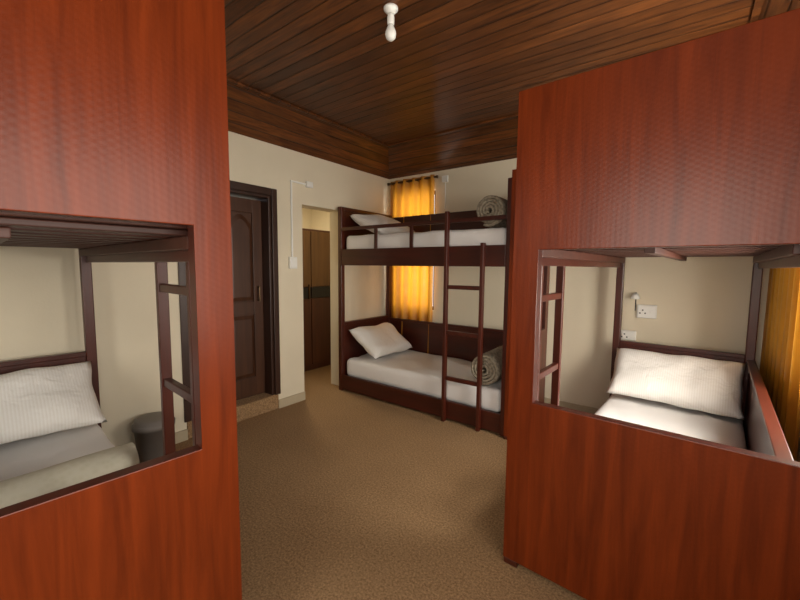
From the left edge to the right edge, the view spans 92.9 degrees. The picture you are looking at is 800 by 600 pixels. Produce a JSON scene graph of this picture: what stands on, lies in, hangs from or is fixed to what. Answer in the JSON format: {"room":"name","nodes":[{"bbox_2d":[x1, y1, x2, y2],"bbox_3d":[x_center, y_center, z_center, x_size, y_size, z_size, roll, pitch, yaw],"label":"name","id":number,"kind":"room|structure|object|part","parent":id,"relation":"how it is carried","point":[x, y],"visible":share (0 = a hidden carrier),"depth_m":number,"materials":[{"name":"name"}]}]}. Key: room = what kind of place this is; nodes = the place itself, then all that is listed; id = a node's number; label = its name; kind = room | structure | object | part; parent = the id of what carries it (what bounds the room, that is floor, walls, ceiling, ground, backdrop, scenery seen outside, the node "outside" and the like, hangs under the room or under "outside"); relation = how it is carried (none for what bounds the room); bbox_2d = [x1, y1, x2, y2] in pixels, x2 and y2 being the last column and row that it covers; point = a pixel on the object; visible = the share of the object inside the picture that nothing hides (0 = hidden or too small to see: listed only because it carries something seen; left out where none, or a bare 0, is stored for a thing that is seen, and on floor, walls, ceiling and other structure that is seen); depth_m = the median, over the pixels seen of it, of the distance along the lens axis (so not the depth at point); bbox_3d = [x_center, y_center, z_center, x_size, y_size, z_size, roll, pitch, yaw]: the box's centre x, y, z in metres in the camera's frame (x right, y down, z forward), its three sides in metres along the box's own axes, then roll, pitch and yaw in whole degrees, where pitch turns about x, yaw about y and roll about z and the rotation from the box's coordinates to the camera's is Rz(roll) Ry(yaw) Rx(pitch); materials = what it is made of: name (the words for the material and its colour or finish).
{"room":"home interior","nodes":[
{"label":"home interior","id":0,"kind":"room"},
{"bbox_2d":[0,131,388,446],"bbox_3d":[-1.847,-0.143,3.115,0.200,2.610,5.750,4,6,37],"label":"wall","id":1,"kind":"structure","parent":0,"point":[41,314],"depth_m":2.90,"materials":[{"name":"beige paint"}]},
{"bbox_2d":[135,391,304,446],"bbox_3d":[-1.833,1.125,3.081,0.014,0.090,5.550,4,6,37],"label":"baseboard","id":2,"kind":"structure","parent":1,"relation":"attached to","point":[180,436],"depth_m":3.91,"materials":[{"name":"tile"}]},
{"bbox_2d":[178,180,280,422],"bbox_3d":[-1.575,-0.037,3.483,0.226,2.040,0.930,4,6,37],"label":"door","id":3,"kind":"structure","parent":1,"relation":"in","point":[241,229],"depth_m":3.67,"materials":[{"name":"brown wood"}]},
{"bbox_3d":[-1.503,-0.398,3.599,0.014,0.820,0.237,4,6,37],"label":"arched panel","id":4,"kind":"part","parent":3,"relation":"part of","materials":[{"name":"brown wood"}]},
{"bbox_3d":[-1.510,0.458,3.674,0.014,0.600,0.237,4,6,37],"label":"arched panel","id":5,"kind":"part","parent":3,"relation":"part of","materials":[{"name":"brown wood"}]},
{"bbox_2d":[231,200,264,399],"bbox_3d":[-1.614,0.009,3.517,0.048,1.920,0.754,4,6,37],"label":"leaf","id":6,"kind":"object","parent":3,"relation":"attached to","point":[253,385],"visible":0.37,"depth_m":3.73,"materials":[{"name":"brown wood"}]},
{"bbox_2d":[230,196,251,212],"bbox_3d":[-1.594,-0.881,3.430,0.018,0.130,0.554,4,6,37],"label":"rail","id":7,"kind":"object","parent":6,"relation":"attached to","point":[237,204],"visible":0.44,"depth_m":3.56,"materials":[{"name":"brown wood"}]},
{"bbox_2d":[288,257,296,268],"bbox_3d":[-1.095,-0.380,3.890,0.042,0.120,0.090,4,6,37],"label":"wall switch","id":8,"kind":"object","parent":1,"relation":"attached to","point":[292,261],"visible":1,"depth_m":3.86,"materials":[{"name":"white plastic"}]},
{"bbox_3d":[-1.081,-0.379,3.880,0.007,0.104,0.074,4,6,37],"label":"plate","id":9,"kind":"part","parent":8,"relation":"part of","materials":[{"name":"white plastic"}]},
{"bbox_2d":[290,180,312,256],"bbox_3d":[-1.016,-0.841,3.950,0.039,0.790,0.270,4,6,37],"label":"conduit","id":10,"kind":"object","parent":1,"relation":"attached to","point":[307,184],"visible":1,"depth_m":3.86,"materials":[{"name":"white plastic"}]},
{"bbox_2d":[239,197,329,230],"bbox_3d":[-1.470,-0.334,5.391,1.950,2.600,2.250,4,6,37],"label":"wall","id":11,"kind":"structure","parent":0,"point":[311,219],"depth_m":6.53,"materials":[{"name":"beige paint"}]},
{"bbox_2d":[175,365,585,599],"bbox_3d":[-1.006,1.265,2.655,6.160,0.100,6.250,4,6,37],"label":"floor","id":12,"kind":"structure","parent":0,"point":[344,494],"depth_m":2.32,"materials":[{"name":"beige carpet"}]},
{"bbox_2d":[0,0,241,599],"bbox_3d":[-1.625,0.153,1.534,1.950,2.300,1.035,5,7,41],"label":"bunk bed","id":13,"kind":"object","parent":12,"relation":"on","point":[114,144],"visible":0.92,"depth_m":1.07,"materials":[{"name":"red laminate"}]},
{"bbox_3d":[-2.343,0.725,2.211,0.045,0.730,0.840,5,7,41],"label":"headboard","id":14,"kind":"part","parent":13,"relation":"part of","materials":[{"name":"brown wood"}]},
{"bbox_2d":[0,424,114,480],"bbox_3d":[-1.650,0.939,1.616,1.765,0.222,0.870,5,7,41],"label":"mattress","id":15,"kind":"object","parent":13,"relation":"on","point":[23,456],"visible":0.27,"depth_m":2.04,"materials":[{"name":"white fabric"}]},
{"bbox_2d":[0,361,106,444],"bbox_3d":[-2.121,0.577,2.045,0.388,0.340,0.796,5,7,41],"label":"pillow","id":16,"kind":"object","parent":15,"relation":"on","point":[34,402],"visible":1,"depth_m":2.10,"materials":[{"name":"white fabric"}]},
{"bbox_2d":[0,442,138,508],"bbox_3d":[-1.525,0.774,1.494,0.189,0.134,0.830,4,6,38],"label":"rolled blanket","id":17,"kind":"object","parent":15,"relation":"on","point":[24,487],"visible":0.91,"depth_m":1.58,"materials":[{"name":"beige fabric"}]},
{"bbox_2d":[131,411,174,462],"bbox_3d":[-1.819,1.024,2.817,0.274,0.337,0.274,4,6,37],"label":"waste bin","id":18,"kind":"object","parent":12,"relation":"on","point":[147,428],"visible":0.73,"depth_m":2.71,"materials":[{"name":"grey plastic"}]},
{"bbox_2d":[187,392,278,438],"bbox_3d":[-1.598,1.052,3.589,0.250,0.150,0.888,4,6,37],"label":"step","id":19,"kind":"structure","parent":12,"relation":"on","point":[258,404],"depth_m":3.67,"materials":[{"name":"beige stone"}]},
{"bbox_2d":[302,228,330,371],"bbox_3d":[-1.314,-0.020,5.550,0.585,1.950,1.250,4,6,37],"label":"wardrobe","id":20,"kind":"object","parent":12,"relation":"on","point":[316,243],"visible":0.28,"depth_m":5.30,"materials":[{"name":"brown wood"}]},
{"bbox_2d":[338,169,549,439],"bbox_3d":[0.392,-0.021,4.123,2.080,2.230,1.005,4,6,37],"label":"bunk bed","id":21,"kind":"object","parent":12,"relation":"on","point":[468,343],"visible":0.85,"depth_m":3.85,"materials":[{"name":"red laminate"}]},
{"bbox_3d":[-0.405,-0.834,4.670,0.045,0.500,0.820,4,6,37],"label":"headboard","id":22,"kind":"part","parent":21,"relation":"part of","materials":[{"name":"brown wood"}]},
{"bbox_3d":[-0.417,0.556,4.791,0.045,0.650,0.820,4,6,37],"label":"headboard","id":23,"kind":"part","parent":21,"relation":"part of","materials":[{"name":"brown wood"}]},
{"bbox_2d":[347,350,500,411],"bbox_3d":[0.371,0.810,4.215,1.895,0.222,0.850,4,6,37],"label":"mattress","id":24,"kind":"object","parent":21,"relation":"on","point":[419,372],"visible":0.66,"depth_m":3.96,"materials":[{"name":"white fabric"}]},
{"bbox_2d":[349,322,412,358],"bbox_3d":[-0.217,0.477,4.609,0.419,0.333,0.739,4,6,37],"label":"pillow","id":25,"kind":"object","parent":24,"relation":"on","point":[383,339],"visible":1,"depth_m":4.45,"materials":[{"name":"white fabric"}]},
{"bbox_2d":[471,346,502,384],"bbox_3d":[0.951,0.609,3.664,0.277,0.286,0.673,4,6,37],"label":"rolled blanket","id":26,"kind":"object","parent":24,"relation":"on","point":[492,360],"visible":0.58,"depth_m":3.40,"materials":[{"name":"beige fabric"}]},
{"bbox_3d":[0.115,-0.639,3.725,1.930,0.245,0.028,4,6,37],"label":"guard rail","id":27,"kind":"part","parent":21,"relation":"part of","materials":[{"name":"brown wood"}]},
{"bbox_2d":[347,227,505,248],"bbox_3d":[0.384,-0.599,4.092,1.895,0.222,0.850,4,6,37],"label":"mattress","id":28,"kind":"object","parent":21,"relation":"on","point":[490,236],"visible":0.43,"depth_m":3.62,"materials":[{"name":"white fabric"}]},
{"bbox_2d":[349,214,414,233],"bbox_3d":[-0.184,-0.879,4.473,0.457,0.276,0.727,4,6,37],"label":"pillow","id":29,"kind":"object","parent":28,"relation":"on","point":[362,220],"visible":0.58,"depth_m":4.27,"materials":[{"name":"white fabric"}]},
{"bbox_2d":[476,195,506,227],"bbox_3d":[0.972,-0.790,3.539,0.258,0.272,0.673,4,6,37],"label":"rolled blanket","id":30,"kind":"object","parent":28,"relation":"on","point":[491,205],"visible":0.57,"depth_m":3.28,"materials":[{"name":"beige fabric"}]},
{"bbox_3d":[1.206,0.024,3.513,0.045,2.200,1.000,4,6,37],"label":"foot panel","id":31,"kind":"part","parent":21,"relation":"part of","materials":[{"name":"red laminate"}]},
{"bbox_2d":[503,8,799,599],"bbox_3d":[1.641,0.155,2.237,1.145,2.230,2.140,5,7,40],"label":"bunk bed","id":32,"kind":"object","parent":12,"relation":"on","point":[679,152],"visible":0.97,"depth_m":1.45,"materials":[{"name":"red laminate"}]},
{"bbox_2d":[595,393,746,449],"bbox_3d":[1.601,0.962,2.366,0.850,0.223,1.955,5,7,40],"label":"mattress","id":33,"kind":"object","parent":32,"relation":"on","point":[724,430],"visible":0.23,"depth_m":2.68,"materials":[{"name":"white fabric"}]},
{"bbox_2d":[606,348,746,419],"bbox_3d":[2.099,0.607,2.927,0.839,0.352,0.390,5,7,40],"label":"pillow","id":34,"kind":"object","parent":33,"relation":"on","point":[711,386],"visible":1,"depth_m":2.82,"materials":[{"name":"white fabric"}]},
{"bbox_3d":[2.259,0.715,3.128,0.820,0.670,0.045,5,7,40],"label":"headboard","id":35,"kind":"part","parent":32,"relation":"part of","materials":[{"name":"brown wood"}]},
{"bbox_2d":[224,0,799,178],"bbox_3d":[-0.294,-1.512,1.703,4.210,0.390,5.950,4,6,37],"label":"ceiling","id":36,"kind":"structure","parent":0,"point":[449,64],"depth_m":2.64,"materials":[{"name":"brown wood"}]},
{"bbox_2d":[384,3,397,41],"bbox_3d":[-0.052,-1.534,2.115,0.080,0.174,0.080,4,6,37],"label":"ceiling light bulb","id":37,"kind":"object","parent":36,"relation":"attached to","point":[390,9],"depth_m":2.10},
{"bbox_2d":[227,0,763,146],"bbox_3d":[-0.293,-1.575,1.697,3.160,0.018,4.680,4,6,37],"label":"trim","id":38,"kind":"structure","parent":36,"relation":"attached to","point":[757,7],"depth_m":3.60,"materials":[{"name":"brown wood"}]},
{"bbox_2d":[389,158,769,407],"bbox_3d":[1.505,-0.197,4.061,4.010,2.610,0.200,4,6,37],"label":"wall","id":39,"kind":"structure","parent":0,"point":[701,302],"depth_m":3.65,"materials":[{"name":"beige paint"}]},
{"bbox_2d":[387,174,437,352],"bbox_3d":[0.135,-0.316,4.885,0.764,2.440,0.071,4,6,37],"label":"curtain","id":40,"kind":"object","parent":39,"relation":"hanging from","point":[412,286],"visible":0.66,"depth_m":4.84,"materials":[{"name":"yellow fabric"}]},
{"bbox_3d":[0.146,-1.501,4.783,0.740,0.024,0.024,4,6,37],"label":"rod","id":41,"kind":"part","parent":40,"relation":"part of","materials":[{"name":"brown metal"}]},
{"bbox_2d":[433,190,435,309],"bbox_3d":[0.245,-0.633,4.967,0.600,1.500,0.060,4,6,37],"label":"window","id":42,"kind":"structure","parent":39,"relation":"in","point":[435,190],"depth_m":4.83,"materials":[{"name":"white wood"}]},
{"bbox_2d":[442,175,448,208],"bbox_3d":[0.539,-1.293,4.559,0.080,0.390,0.030,4,6,37],"label":"cable","id":43,"kind":"object","parent":39,"relation":"attached to","point":[445,178],"visible":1,"depth_m":4.54,"materials":[{"name":"white plastic"}]},
{"bbox_2d":[544,397,598,413],"bbox_3d":[1.355,1.060,4.141,3.796,0.090,0.014,4,6,37],"label":"baseboard","id":44,"kind":"structure","parent":39,"relation":"attached to","point":[588,409],"depth_m":3.82,"materials":[{"name":"tile"}]},
{"bbox_2d":[621,330,635,340],"bbox_3d":[2.101,0.325,3.496,0.120,0.090,0.047,4,6,37],"label":"wall socket","id":45,"kind":"object","parent":39,"relation":"attached to","point":[625,334],"visible":0.97,"depth_m":3.48,"materials":[{"name":"white plastic"}]},
{"bbox_2d":[630,292,639,310],"bbox_3d":[2.119,0.018,3.418,0.092,0.166,0.080,-1,5,-17],"label":"reading lamp","id":46,"kind":"object","parent":39,"relation":"attached to","point":[635,296],"visible":1,"depth_m":3.40,"materials":[{"name":"white plastic"}]},
{"bbox_3d":[2.114,-0.034,3.412,0.080,0.050,0.080,4,6,37],"label":"lamp shade","id":47,"kind":"part","parent":46,"relation":"part of","materials":[{"name":"white plastic"}]},
{"bbox_2d":[637,304,656,318],"bbox_3d":[2.207,0.103,3.398,0.150,0.120,0.047,4,6,37],"label":"wall socket","id":48,"kind":"object","parent":39,"relation":"attached to","point":[643,311],"visible":1,"depth_m":3.38,"materials":[{"name":"white plastic"}]},
{"bbox_2d":[797,434,799,461],"bbox_3d":[1.294,0.102,0.631,0.200,2.610,5.550,4,6,37],"label":"wall","id":49,"kind":"structure","parent":0,"point":[798,455],"depth_m":2.14,"materials":[{"name":"beige paint"}]},
{"bbox_2d":[759,268,799,460],"bbox_3d":[2.463,-0.035,2.425,0.056,2.350,1.214,4,6,37],"label":"curtain","id":50,"kind":"object","parent":49,"relation":"hanging from","point":[779,370],"visible":0.39,"depth_m":2.30,"materials":[{"name":"fabric"}]}
]}

